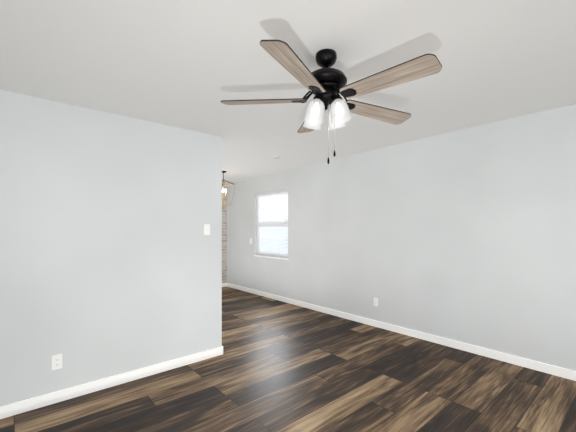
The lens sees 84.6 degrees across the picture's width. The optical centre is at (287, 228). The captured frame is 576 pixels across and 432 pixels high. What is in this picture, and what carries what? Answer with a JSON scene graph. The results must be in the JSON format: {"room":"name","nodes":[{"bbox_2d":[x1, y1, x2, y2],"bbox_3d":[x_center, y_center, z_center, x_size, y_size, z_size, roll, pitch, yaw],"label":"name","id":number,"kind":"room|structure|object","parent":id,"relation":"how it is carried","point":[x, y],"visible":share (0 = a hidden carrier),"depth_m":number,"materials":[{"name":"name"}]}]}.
{"room":"empty living room","nodes":[
{"label":"empty living room","id":0,"kind":"room"},
{"bbox_2d":[0,90,221,406],"bbox_3d":[-2.091,0.096,2.462,3.460,2.625,0.120,0,0,-41],"label":"wall","id":1,"kind":"structure","parent":0,"point":[108,264],"depth_m":2.77,"materials":[{"name":"paint"}]},
{"bbox_2d":[52,354,61,369],"bbox_3d":[-1.873,1.081,2.566,0.070,0.116,0.009,0,0,-41],"label":"outlet","id":2,"kind":"object","parent":1,"relation":"attached to","point":[56,359],"visible":1,"depth_m":2.56,"materials":[{"name":"white plastic"}]},
{"bbox_2d":[0,346,222,418],"bbox_3d":[-2.085,1.363,2.470,3.478,0.090,0.152,0,0,-41],"label":"baseboard","id":3,"kind":"structure","parent":1,"relation":"attached to","point":[26,405],"depth_m":2.76,"materials":[{"name":"white wood"}]},
{"bbox_2d":[204,224,209,234],"bbox_3d":[-0.874,0.008,3.426,0.070,0.116,0.014,0,0,-41],"label":"light switch","id":4,"kind":"object","parent":1,"relation":"attached to","point":[206,226],"visible":1,"depth_m":3.42,"materials":[{"name":"white plastic"}]},
{"bbox_2d":[222,184,226,282],"bbox_3d":[-3.723,0.096,5.903,5.775,2.625,0.140,0,0,-41],"label":"brick wall","id":5,"kind":"structure","parent":0,"point":[224,206],"depth_m":7.70,"materials":[{"name":"beige brick"}]},
{"bbox_2d":[0,0,575,183],"bbox_3d":[-0.539,-1.145,2.331,5.915,0.225,9.710,0,0,-41],"label":"ceiling","id":6,"kind":"structure","parent":0,"point":[174,63],"depth_m":1.94,"materials":[{"name":"white paint"}]},
{"bbox_2d":[222,171,234,204],"bbox_3d":[-1.204,-0.759,5.900,0.314,0.626,0.314,0,0,29],"label":"lantern chandelier","id":7,"kind":"object","parent":6,"relation":"hanging from","point":[224,190],"visible":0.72,"depth_m":5.91,"materials":[{"name":"beige"}]},
{"bbox_2d":[221,40,441,163],"bbox_3d":[0.259,-0.704,1.847,1.245,0.656,1.208,0,0,-41],"label":"fan","id":8,"kind":"object","parent":6,"relation":"hanging from","point":[326,83],"visible":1,"depth_m":1.76,"materials":[{"name":"brown wood"}]},
{"bbox_2d":[0,287,575,431],"bbox_3d":[-0.539,1.433,2.331,5.915,0.050,9.710,0,0,-41],"label":"floor","id":9,"kind":"structure","parent":0,"point":[282,366],"depth_m":2.74,"materials":[{"name":"brown wood"}]},
{"bbox_2d":[227,104,575,370],"bbox_3d":[1.645,0.096,4.220,0.140,2.625,9.710,0,0,-41],"label":"wall","id":10,"kind":"structure","parent":0,"point":[468,235],"depth_m":3.80,"materials":[{"name":"paint"}]},
{"bbox_2d":[254,192,288,259],"bbox_3d":[-0.315,-0.083,6.459,0.143,1.336,1.126,0,0,-41],"label":"window unit","id":11,"kind":"structure","parent":10,"relation":"in","point":[279,194],"depth_m":6.60,"materials":[{"name":"white plastic"}]},
{"bbox_2d":[256,189,287,257],"bbox_3d":[-0.336,-0.096,6.440,0.054,1.309,1.074,0,0,-41],"label":"window blinds","id":12,"kind":"object","parent":11,"relation":"attached to","point":[282,192],"visible":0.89,"depth_m":6.41,"materials":[{"name":"white plastic"}]},
{"bbox_2d":[374,298,377,305],"bbox_3d":[1.263,1.053,4.548,0.009,0.116,0.070,0,0,-41],"label":"outlet","id":13,"kind":"object","parent":10,"relation":"attached to","point":[375,299],"visible":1,"depth_m":4.54,"materials":[{"name":"white plastic"}]},
{"bbox_2d":[227,283,575,380],"bbox_3d":[1.586,1.363,4.170,0.014,0.090,9.430,0,0,-41],"label":"baseboard","id":14,"kind":"structure","parent":10,"relation":"attached to","point":[531,364],"depth_m":3.87,"materials":[{"name":"white wood"}]},
{"label":"outside","id":15,"kind":"structure","parent":0,"visible":0},
{"bbox_2d":[261,194,287,253],"bbox_3d":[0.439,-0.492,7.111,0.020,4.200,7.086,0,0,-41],"label":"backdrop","id":16,"kind":"structure","parent":15,"point":[285,196],"depth_m":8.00,"materials":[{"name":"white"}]}
]}

